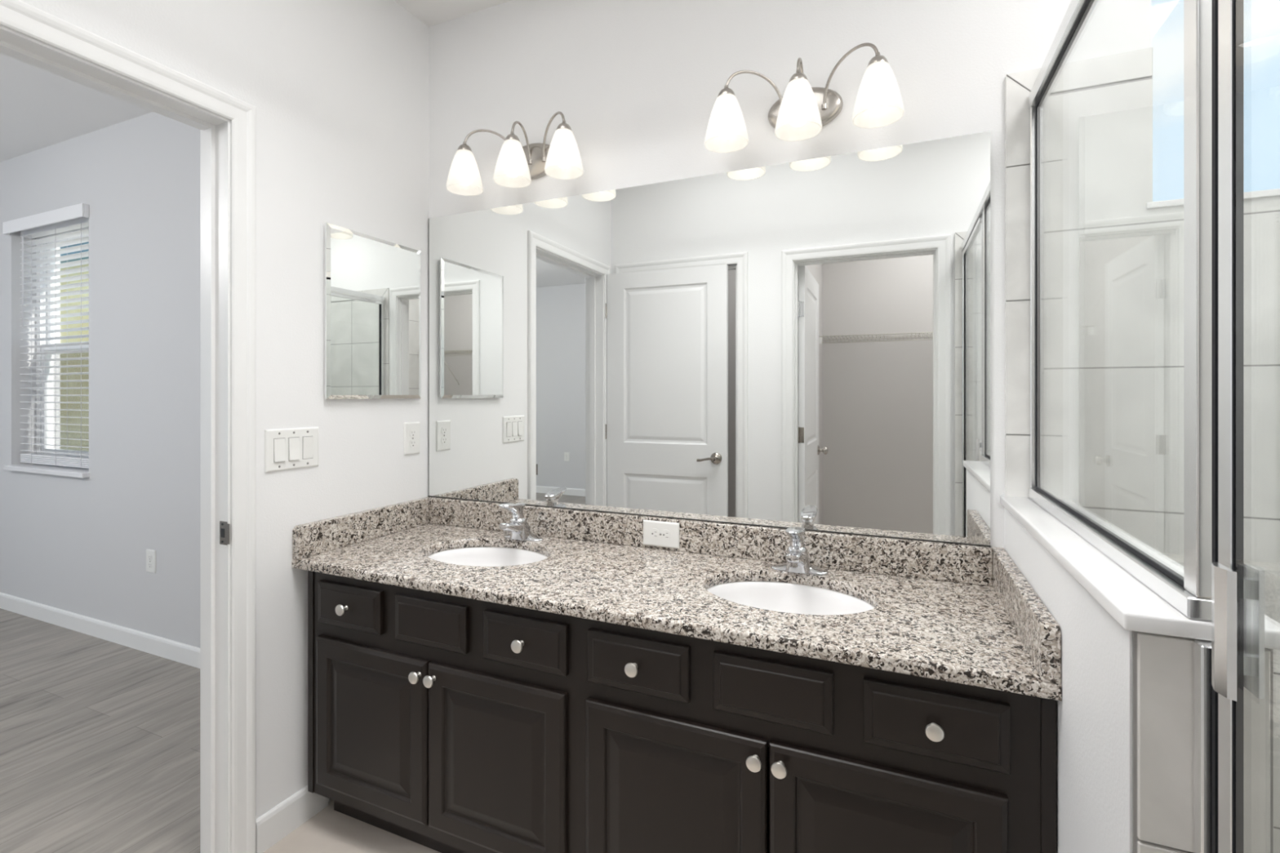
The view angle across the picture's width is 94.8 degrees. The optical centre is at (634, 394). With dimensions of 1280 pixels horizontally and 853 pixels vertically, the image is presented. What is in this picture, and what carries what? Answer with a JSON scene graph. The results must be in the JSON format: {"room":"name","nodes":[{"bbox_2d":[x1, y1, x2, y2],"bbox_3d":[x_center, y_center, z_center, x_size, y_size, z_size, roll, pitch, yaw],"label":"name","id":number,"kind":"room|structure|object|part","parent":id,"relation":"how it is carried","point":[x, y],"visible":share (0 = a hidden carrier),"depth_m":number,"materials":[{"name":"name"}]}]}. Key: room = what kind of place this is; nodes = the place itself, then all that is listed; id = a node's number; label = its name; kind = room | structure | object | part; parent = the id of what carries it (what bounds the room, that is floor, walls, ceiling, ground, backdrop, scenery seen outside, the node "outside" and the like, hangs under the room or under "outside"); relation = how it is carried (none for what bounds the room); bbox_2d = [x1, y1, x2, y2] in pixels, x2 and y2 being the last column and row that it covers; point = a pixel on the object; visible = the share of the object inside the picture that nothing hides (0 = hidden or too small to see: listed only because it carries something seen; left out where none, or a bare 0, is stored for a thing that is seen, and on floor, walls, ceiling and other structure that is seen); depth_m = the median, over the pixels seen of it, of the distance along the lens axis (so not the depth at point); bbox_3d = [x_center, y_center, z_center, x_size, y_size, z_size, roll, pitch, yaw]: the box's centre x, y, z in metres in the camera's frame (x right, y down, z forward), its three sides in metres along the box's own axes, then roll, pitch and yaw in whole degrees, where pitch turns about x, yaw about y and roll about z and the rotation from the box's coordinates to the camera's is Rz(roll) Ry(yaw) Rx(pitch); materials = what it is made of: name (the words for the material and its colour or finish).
{"room":"bathroom","nodes":[
{"label":"bathroom","id":0,"kind":"room"},
{"bbox_2d":[0,111,199,648],"bbox_3d":[-2.844,-0.065,3.299,4.278,2.757,0.230,0,0,24],"label":"wall","id":1,"kind":"structure","parent":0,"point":[77,545],"depth_m":3.13,"materials":[{"name":"white paint"}]},
{"bbox_2d":[2,203,88,468],"bbox_3d":[-3.404,-0.317,3.450,0.896,1.462,0.120,0,0,24],"label":"window blinds","id":2,"kind":"object","parent":1,"relation":"attached to","point":[76,216],"visible":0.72,"depth_m":3.47,"materials":[{"name":"white plastic"}]},
{"bbox_3d":[-3.640,-0.281,3.589,0.002,1.390,0.056,0,0,24],"label":"ladder cord","id":3,"kind":"part","parent":2,"relation":"part of","materials":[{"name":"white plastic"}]},
{"bbox_3d":[-3.385,-0.995,3.477,0.846,0.048,0.052,0,0,24],"label":"head rail","id":4,"kind":"part","parent":2,"relation":"part of","materials":[{"name":"white plastic"}]},
{"bbox_3d":[-3.385,0.388,3.477,0.846,0.052,0.052,0,0,24],"label":"rail","id":5,"kind":"part","parent":2,"relation":"part of","materials":[{"name":"white plastic"}]},
{"bbox_3d":[-3.384,-0.281,3.477,0.002,1.390,0.056,0,0,24],"label":"ladder cord","id":6,"kind":"part","parent":2,"relation":"part of","materials":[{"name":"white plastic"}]},
{"bbox_3d":[-3.129,-0.281,3.364,0.002,1.390,0.056,0,0,24],"label":"ladder cord","id":7,"kind":"part","parent":2,"relation":"part of","materials":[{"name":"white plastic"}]},
{"bbox_2d":[3,462,89,478],"bbox_3d":[-3.393,0.441,3.460,0.888,0.029,0.147,0,0,24],"label":"window sill","id":8,"kind":"structure","parent":1,"relation":"attached to","point":[73,472],"depth_m":3.40,"materials":[{"name":"white stone"}]},
{"bbox_2d":[36,226,88,457],"bbox_3d":[-3.349,-0.296,3.557,0.870,1.450,0.065,0,0,24],"label":"window","id":9,"kind":"structure","parent":1,"relation":"attached to","point":[39,384],"depth_m":3.69,"materials":[{"name":"white plastic"}]},
{"bbox_3d":[-3.355,0.031,3.543,0.778,0.694,0.025,0,0,24],"label":"sash","id":10,"kind":"part","parent":9,"relation":"part of","materials":[{"name":"white plastic"}]},
{"bbox_3d":[-3.344,-0.616,3.568,0.778,0.719,0.025,0,0,24],"label":"sash","id":11,"kind":"part","parent":9,"relation":"part of","materials":[{"name":"glass"}]},
{"bbox_2d":[0,592,199,668],"bbox_3d":[-2.893,1.269,3.188,4.278,0.090,0.013,0,0,24],"label":"baseboard","id":12,"kind":"structure","parent":1,"relation":"attached to","point":[180,652],"depth_m":3.15,"materials":[{"name":"white wood"}]},
{"bbox_2d":[146,548,155,573],"bbox_3d":[-2.470,0.849,3.005,0.080,0.116,0.008,0,0,24],"label":"wall outlet","id":13,"kind":"object","parent":1,"relation":"attached to","point":[150,554],"visible":1,"depth_m":3.00,"materials":[{"name":"white plastic"}]},
{"bbox_2d":[147,562,151,568],"bbox_3d":[-2.471,0.868,3.003,0.034,0.027,0.004,0,0,24],"label":"receptacle","id":14,"kind":"object","parent":13,"relation":"attached to","point":[149,564],"depth_m":3.00,"materials":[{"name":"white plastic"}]},
{"bbox_2d":[147,554,151,560],"bbox_3d":[-2.471,0.829,3.003,0.034,0.027,0.004,0,0,24],"label":"receptacle","id":15,"kind":"object","parent":13,"relation":"attached to","point":[149,556],"depth_m":3.00,"materials":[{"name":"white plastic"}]},
{"bbox_2d":[0,608,440,852],"bbox_3d":[-2.524,1.364,0.406,7.590,0.100,5.270,0,0,24],"label":"floor","id":16,"kind":"structure","parent":0,"point":[100,739],"depth_m":2.14,"materials":[{"name":"grey wood"}]},
{"bbox_2d":[307,570,578,852],"bbox_3d":[-0.466,0.920,1.836,0.938,0.788,0.588,0,0,24],"label":"vanity cabinet","id":17,"kind":"object","parent":16,"relation":"on","point":[442,723],"visible":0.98,"depth_m":1.57,"materials":[{"name":"black wood"}]},
{"bbox_3d":[-0.842,0.617,1.695,0.032,0.032,0.027,0,0,24],"label":"knob","id":18,"kind":"part","parent":17,"relation":"part of","materials":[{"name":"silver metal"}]},
{"bbox_3d":[-0.833,0.618,1.716,0.251,0.122,0.020,0,0,24],"label":"drawer","id":19,"kind":"part","parent":17,"relation":"part of","materials":[{"name":"black wood"}]},
{"bbox_3d":[-0.757,0.945,1.682,0.426,0.442,0.020,0,0,24],"label":"cabinet door","id":20,"kind":"part","parent":17,"relation":"part of","materials":[{"name":"black wood"}]},
{"bbox_3d":[-0.590,0.758,1.584,0.032,0.032,0.027,0,0,24],"label":"knob","id":21,"kind":"part","parent":17,"relation":"part of","materials":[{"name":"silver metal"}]},
{"bbox_3d":[-0.543,0.758,1.563,0.032,0.032,0.027,0,0,24],"label":"knob","id":22,"kind":"part","parent":17,"relation":"part of","materials":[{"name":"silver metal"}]},
{"bbox_3d":[-0.554,0.618,1.593,0.246,0.122,0.020,0,0,24],"label":"false drawer","id":23,"kind":"part","parent":17,"relation":"part of","materials":[{"name":"black wood"}]},
{"bbox_3d":[-0.362,0.945,1.509,0.424,0.442,0.020,0,0,24],"label":"cabinet door","id":24,"kind":"part","parent":17,"relation":"part of","materials":[{"name":"black wood"}]},
{"bbox_3d":[-0.286,0.617,1.451,0.032,0.032,0.027,0,0,24],"label":"knob","id":25,"kind":"part","parent":17,"relation":"part of","materials":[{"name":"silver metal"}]},
{"bbox_3d":[-0.277,0.618,1.472,0.245,0.122,0.020,0,0,24],"label":"drawer","id":26,"kind":"part","parent":17,"relation":"part of","materials":[{"name":"black wood"}]},
{"bbox_2d":[291,496,1062,701],"bbox_3d":[-0.039,0.462,1.659,1.932,0.128,0.576,0,0,24],"label":"countertop","id":27,"kind":"structure","parent":17,"relation":"on","point":[962,614],"depth_m":1.56,"materials":[{"name":"stone"}]},
{"bbox_2d":[427,546,547,566],"bbox_3d":[-0.467,0.607,1.870,0.475,0.162,0.348,0,0,24],"label":"sink basin","id":28,"kind":"object","parent":27,"relation":"in","point":[471,556],"visible":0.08,"depth_m":2.02,"materials":[{"name":"white ceramic"}]},
{"bbox_2d":[497,502,543,541],"bbox_3d":[-0.407,0.427,1.990,0.158,0.136,0.158,0,0,24],"label":"faucet","id":29,"kind":"object","parent":27,"relation":"on","point":[518,527],"visible":1,"depth_m":1.99,"materials":[{"name":"silver metal"}]},
{"bbox_3d":[-0.411,0.453,1.981,0.053,0.062,0.108,0,0,24],"label":"spout","id":30,"kind":"part","parent":29,"relation":"part of","materials":[{"name":"silver metal"}]},
{"bbox_3d":[-0.412,0.392,1.979,0.049,0.064,0.134,0,0,24],"label":"lever","id":31,"kind":"part","parent":29,"relation":"part of","materials":[{"name":"silver metal"}]},
{"bbox_3d":[-0.386,0.480,2.037,0.158,0.031,0.054,0,0,24],"label":"plate","id":32,"kind":"part","parent":29,"relation":"part of","materials":[{"name":"silver metal"}]},
{"bbox_2d":[643,520,679,548],"bbox_3d":[0.083,0.446,1.884,0.124,0.081,0.008,0,0,24],"label":"wall outlet","id":33,"kind":"object","parent":27,"relation":"attached to","point":[655,533],"visible":1,"depth_m":1.88,"materials":[{"name":"white plastic"}]},
{"bbox_2d":[650,528,658,539],"bbox_3d":[0.064,0.446,1.890,0.027,0.034,0.004,0,0,24],"label":"receptacle","id":34,"kind":"object","parent":33,"relation":"attached to","point":[654,531],"depth_m":1.89,"materials":[{"name":"white plastic"}]},
{"bbox_2d":[662,529,670,540],"bbox_3d":[0.100,0.446,1.874,0.027,0.034,0.004,0,0,24],"label":"receptacle","id":35,"kind":"object","parent":33,"relation":"attached to","point":[665,533],"depth_m":1.87,"materials":[{"name":"white plastic"}]},
{"bbox_2d":[706,581,874,614],"bbox_3d":[0.386,0.607,1.495,0.475,0.162,0.348,0,0,24],"label":"sink basin","id":36,"kind":"object","parent":27,"relation":"in","point":[782,597],"visible":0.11,"depth_m":1.63,"materials":[{"name":"white ceramic"}]},
{"bbox_2d":[770,526,828,574],"bbox_3d":[0.443,0.427,1.617,0.158,0.136,0.158,0,0,24],"label":"faucet","id":37,"kind":"object","parent":27,"relation":"on","point":[797,561],"visible":1,"depth_m":1.62,"materials":[{"name":"silver metal"}]},
{"bbox_3d":[0.438,0.392,1.606,0.049,0.064,0.134,0,0,24],"label":"lever","id":38,"kind":"part","parent":37,"relation":"part of","materials":[{"name":"silver metal"}]},
{"bbox_3d":[0.439,0.453,1.607,0.053,0.062,0.108,0,0,24],"label":"spout","id":39,"kind":"part","parent":37,"relation":"part of","materials":[{"name":"silver metal"}]},
{"bbox_3d":[0.464,0.480,1.664,0.158,0.031,0.054,0,0,24],"label":"plate","id":40,"kind":"part","parent":37,"relation":"part of","materials":[{"name":"silver metal"}]},
{"bbox_2d":[578,617,1056,852],"bbox_3d":[0.402,0.920,1.455,0.957,0.788,0.588,0,0,24],"label":"vanity cabinet","id":41,"kind":"object","parent":16,"relation":"on","point":[687,744],"visible":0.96,"depth_m":1.20,"materials":[{"name":"black wood"}]},
{"bbox_3d":[-0.005,0.617,1.327,0.032,0.032,0.027,0,0,24],"label":"knob","id":42,"kind":"part","parent":41,"relation":"part of","materials":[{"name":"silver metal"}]},
{"bbox_3d":[0.004,0.618,1.348,0.251,0.122,0.020,0,0,24],"label":"drawer","id":43,"kind":"part","parent":41,"relation":"part of","materials":[{"name":"black wood"}]},
{"bbox_3d":[0.080,0.945,1.315,0.426,0.442,0.020,0,0,24],"label":"cabinet door","id":44,"kind":"part","parent":41,"relation":"part of","materials":[{"name":"black wood"}]},
{"bbox_3d":[0.247,0.758,1.216,0.032,0.032,0.027,0,0,24],"label":"knob","id":45,"kind":"part","parent":41,"relation":"part of","materials":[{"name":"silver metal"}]},
{"bbox_3d":[0.283,0.618,1.226,0.246,0.122,0.020,0,0,24],"label":"false drawer","id":46,"kind":"part","parent":41,"relation":"part of","materials":[{"name":"black wood"}]},
{"bbox_3d":[0.294,0.758,1.196,0.032,0.032,0.027,0,0,24],"label":"knob","id":47,"kind":"part","parent":41,"relation":"part of","materials":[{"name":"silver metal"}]},
{"bbox_3d":[0.475,0.945,1.141,0.424,0.442,0.020,0,0,24],"label":"cabinet door","id":48,"kind":"part","parent":41,"relation":"part of","materials":[{"name":"black wood"}]},
{"bbox_3d":[0.551,0.617,1.083,0.032,0.032,0.027,0,0,24],"label":"knob","id":49,"kind":"part","parent":41,"relation":"part of","materials":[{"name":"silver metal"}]},
{"bbox_3d":[0.560,0.618,1.104,0.245,0.122,0.020,0,0,24],"label":"drawer","id":50,"kind":"part","parent":41,"relation":"part of","materials":[{"name":"black wood"}]},
{"bbox_2d":[20,0,428,818],"bbox_3d":[-1.859,-0.065,0.071,0.122,2.757,4.950,0,0,24],"label":"wall","id":51,"kind":"structure","parent":0,"point":[338,90],"depth_m":1.83,"materials":[{"name":"white paint"}]},
{"bbox_2d":[0,0,256,852],"bbox_3d":[-1.317,0.248,1.284,0.139,2.132,0.907,0,0,24],"label":"door frame","id":52,"kind":"structure","parent":51,"relation":"attached to","point":[215,130],"depth_m":1.63,"materials":[{"name":"white wood"}]},
{"bbox_3d":[-1.125,0.380,1.616,0.045,0.064,0.003,0,0,24],"label":"strike plate","id":53,"kind":"part","parent":52,"relation":"part of","materials":[{"name":"silver metal"}]},
{"bbox_2d":[264,426,318,472],"bbox_3d":[-1.033,0.163,1.785,0.012,0.124,0.174,0,0,24],"label":"light switch","id":54,"kind":"object","parent":51,"relation":"attached to","point":[285,449],"visible":1,"depth_m":1.77,"materials":[{"name":"white plastic"}]},
{"bbox_2d":[256,785,328,852],"bbox_3d":[-1.034,1.264,1.783,0.013,0.100,0.231,0,0,24],"label":"baseboard","id":55,"kind":"structure","parent":51,"relation":"attached to","point":[286,816],"depth_m":1.76,"materials":[{"name":"white wood"}]},
{"bbox_2d":[324,222,420,399],"bbox_3d":[-0.905,-0.267,2.064,0.021,0.562,0.409,0,0,24],"label":"medicine cabinet","id":56,"kind":"object","parent":51,"relation":"attached to","point":[372,285],"visible":1,"depth_m":2.02,"materials":[{"name":"silver mirror"}]},
{"bbox_2d":[403,422,419,455],"bbox_3d":[-0.841,0.164,2.227,0.008,0.121,0.079,0,0,24],"label":"wall outlet","id":57,"kind":"object","parent":51,"relation":"attached to","point":[411,429],"visible":1,"depth_m":2.22,"materials":[{"name":"white plastic"}]},
{"bbox_2d":[408,440,416,447],"bbox_3d":[-0.839,0.184,2.226,0.004,0.027,0.034,0,0,24],"label":"receptacle","id":58,"kind":"object","parent":57,"relation":"attached to","point":[412,443],"depth_m":2.22,"materials":[{"name":"white plastic"}]},
{"bbox_2d":[409,429,416,436],"bbox_3d":[-0.839,0.145,2.226,0.004,0.027,0.034,0,0,24],"label":"receptacle","id":59,"kind":"object","parent":57,"relation":"attached to","point":[412,432],"depth_m":2.22,"materials":[{"name":"white plastic"}]},
{"bbox_2d":[0,0,511,162],"bbox_3d":[-2.524,-1.518,0.406,7.590,0.150,5.270,0,0,24],"label":"ceiling","id":60,"kind":"structure","parent":0,"point":[40,108],"depth_m":2.92,"materials":[{"name":"white paint"}]},
{"bbox_2d":[428,0,1151,547],"bbox_3d":[0.545,-0.065,1.827,3.112,2.757,0.200,0,0,24],"label":"wall","id":61,"kind":"structure","parent":0,"point":[637,84],"depth_m":1.85,"materials":[{"name":"white paint"}]},
{"bbox_2d":[445,111,583,195],"bbox_3d":[-0.402,-0.833,2.028,0.530,0.219,0.192,0,0,24],"label":"vanity light","id":62,"kind":"object","parent":61,"relation":"attached to","point":[516,166],"visible":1,"depth_m":2.00,"materials":[{"name":"white glass"}]},
{"bbox_3d":[-0.600,-0.792,2.079,0.126,0.137,0.126,0,0,24],"label":"lamp shade","id":63,"kind":"part","parent":62,"relation":"part of","materials":[{"name":"white glass"}]},
{"bbox_3d":[-0.510,-0.881,2.097,0.193,0.122,0.019,0,0,-14],"label":"arm","id":64,"kind":"part","parent":62,"relation":"part of","materials":[{"name":"silver metal"}]},
{"bbox_3d":[-0.415,-0.792,1.998,0.126,0.137,0.126,0,0,24],"label":"lamp shade","id":65,"kind":"part","parent":62,"relation":"part of","materials":[{"name":"white glass"}]},
{"bbox_3d":[-0.393,-0.881,2.049,0.017,0.122,0.121,0,0,24],"label":"arm","id":66,"kind":"part","parent":62,"relation":"part of","materials":[{"name":"silver metal"}]},
{"bbox_3d":[-0.278,-0.881,1.995,0.019,0.122,0.193,0,0,-28],"label":"arm","id":67,"kind":"part","parent":62,"relation":"part of","materials":[{"name":"silver metal"}]},
{"bbox_3d":[-0.231,-0.787,1.917,0.058,0.094,0.058,0,0,24],"label":"bulb","id":68,"kind":"part","parent":62,"relation":"part of","materials":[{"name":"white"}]},
{"bbox_3d":[-0.231,-0.792,1.917,0.126,0.137,0.126,0,0,24],"label":"lamp shade","id":69,"kind":"part","parent":62,"relation":"part of","materials":[{"name":"white glass"}]},
{"bbox_2d":[427,131,991,546],"bbox_3d":[0.062,-0.146,1.924,1.898,1.088,0.009,0,0,24],"label":"wall mirror","id":70,"kind":"object","parent":61,"relation":"attached to","point":[805,344],"visible":1,"depth_m":1.81,"materials":[{"name":"silver mirror"}]},
{"bbox_2d":[430,497,992,586],"bbox_3d":[0.071,0.447,1.909,1.874,0.098,0.028,0,0,24],"label":"backsplash","id":71,"kind":"structure","parent":61,"relation":"attached to","point":[935,561],"depth_m":1.77,"materials":[{"name":"stone"}]},
{"bbox_2d":[704,42,904,153],"bbox_3d":[0.462,-0.833,1.649,0.530,0.219,0.192,0,0,24],"label":"vanity light","id":72,"kind":"object","parent":61,"relation":"attached to","point":[802,111],"visible":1,"depth_m":1.60,"materials":[{"name":"white glass"}]},
{"bbox_3d":[0.264,-0.792,1.700,0.126,0.137,0.126,0,0,24],"label":"lamp shade","id":73,"kind":"part","parent":72,"relation":"part of","materials":[{"name":"white glass"}]},
{"bbox_3d":[0.264,-0.787,1.700,0.058,0.094,0.058,0,0,24],"label":"bulb","id":74,"kind":"part","parent":72,"relation":"part of","materials":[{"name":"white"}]},
{"bbox_3d":[0.354,-0.881,1.718,0.193,0.122,0.019,0,0,-14],"label":"arm","id":75,"kind":"part","parent":72,"relation":"part of","materials":[{"name":"silver metal"}]},
{"bbox_3d":[0.449,-0.792,1.618,0.126,0.137,0.126,0,0,24],"label":"lamp shade","id":76,"kind":"part","parent":72,"relation":"part of","materials":[{"name":"white glass"}]},
{"bbox_3d":[0.449,-0.787,1.618,0.058,0.094,0.058,0,0,24],"label":"bulb","id":77,"kind":"part","parent":72,"relation":"part of","materials":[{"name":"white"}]},
{"bbox_3d":[0.471,-0.881,1.669,0.017,0.122,0.121,0,0,24],"label":"arm","id":78,"kind":"part","parent":72,"relation":"part of","materials":[{"name":"silver metal"}]},
{"bbox_3d":[0.586,-0.881,1.616,0.019,0.122,0.193,0,0,-28],"label":"arm","id":79,"kind":"part","parent":72,"relation":"part of","materials":[{"name":"silver metal"}]},
{"bbox_3d":[0.634,-0.787,1.537,0.058,0.094,0.058,0,0,24],"label":"bulb","id":80,"kind":"part","parent":72,"relation":"part of","materials":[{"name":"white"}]},
{"bbox_3d":[0.634,-0.792,1.537,0.126,0.137,0.126,0,0,24],"label":"lamp shade","id":81,"kind":"part","parent":72,"relation":"part of","materials":[{"name":"white glass"}]},
{"bbox_2d":[1004,47,1152,497],"bbox_3d":[1.099,0.243,1.468,0.300,2.142,0.012,0,0,24],"label":"tile border","id":82,"kind":"structure","parent":61,"relation":"attached to","point":[1137,64],"depth_m":1.51,"materials":[{"name":"grey tile"}]},
{"bbox_2d":[1043,77,1279,852],"bbox_3d":[1.421,0.278,1.329,0.867,2.072,0.008,0,0,24],"label":"shower tile","id":83,"kind":"structure","parent":61,"relation":"attached to","point":[1113,264],"depth_m":1.42,"materials":[{"name":"white tile"}]},
{"bbox_2d":[1146,188,1279,208],"bbox_3d":[1.516,-0.452,1.354,0.578,0.015,0.146,0,0,24],"label":"window sill","id":84,"kind":"structure","parent":61,"relation":"attached to","point":[1270,193],"depth_m":1.33,"materials":[{"name":"white"}]},
{"bbox_2d":[1004,507,1131,852],"bbox_3d":[0.843,0.799,1.101,0.130,1.030,0.890,0,0,24],"label":"wall","id":85,"kind":"structure","parent":0,"point":[1094,711],"depth_m":0.89,"materials":[{"name":"white paint"}]},
{"bbox_2d":[1000,495,1279,649],"bbox_3d":[0.841,0.273,1.093,0.154,0.022,0.907,0,0,24],"label":"wall cap","id":86,"kind":"object","parent":85,"relation":"on","point":[1133,605],"visible":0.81,"depth_m":0.85,"materials":[{"name":"white"}]},
{"bbox_2d":[1028,0,1217,852],"bbox_3d":[0.693,0.225,0.756,0.032,1.975,1.617,0,0,24],"label":"frame","id":87,"kind":"object","parent":86,"relation":"on","point":[1190,593],"visible":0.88,"depth_m":0.69,"materials":[{"name":"silver glass"}]},
{"bbox_3d":[0.666,-0.245,0.696,0.016,0.961,0.036,0,0,24],"label":"post","id":88,"kind":"part","parent":87,"relation":"part of","materials":[{"name":"silver metal"}]},
{"bbox_3d":[0.657,0.749,0.675,0.020,0.928,0.021,0,0,24],"label":"door post","id":89,"kind":"part","parent":87,"relation":"part of","materials":[{"name":"silver metal"}]},
{"bbox_2d":[1211,0,1264,852],"bbox_3d":[0.507,0.241,0.333,0.043,1.922,0.678,0,0,24],"label":"shower door","id":90,"kind":"structure","parent":87,"relation":"attached to","point":[1237,587],"depth_m":0.62,"materials":[{"name":"silver glass"}]},
{"bbox_3d":[0.616,0.245,0.617,0.014,0.131,0.040,0,0,36],"label":"handle","id":91,"kind":"part","parent":90,"relation":"part of","materials":[{"name":"silver metal"}]},
{"bbox_3d":[0.645,0.245,0.615,0.016,0.131,0.028,0,0,0],"label":"handle","id":92,"kind":"part","parent":90,"relation":"part of","materials":[{"name":"silver metal"}]},
{"bbox_2d":[1131,631,1273,852],"bbox_3d":[0.662,0.799,0.690,0.126,1.029,0.009,0,0,24],"label":"tile","id":93,"kind":"structure","parent":85,"relation":"attached to","point":[1162,665],"depth_m":0.70,"materials":[{"name":"grey tile"}]},
{"label":"outside","id":94,"kind":"structure","parent":0,"visible":0},
{"bbox_3d":[1.414,1.499,26.025,65.000,0.130,44.790,0,0,24],"label":"ground","id":95,"kind":"structure","parent":94,"visible":0},
{"bbox_2d":[60,241,88,451],"bbox_3d":[-12.555,-1.726,14.734,17.300,6.320,5.500,0,0,24],"label":"neighbor house","id":96,"kind":"structure","parent":95,"relation":"on","point":[63,377],"depth_m":11.58,"materials":[{"name":"yellow paint"}]}
]}

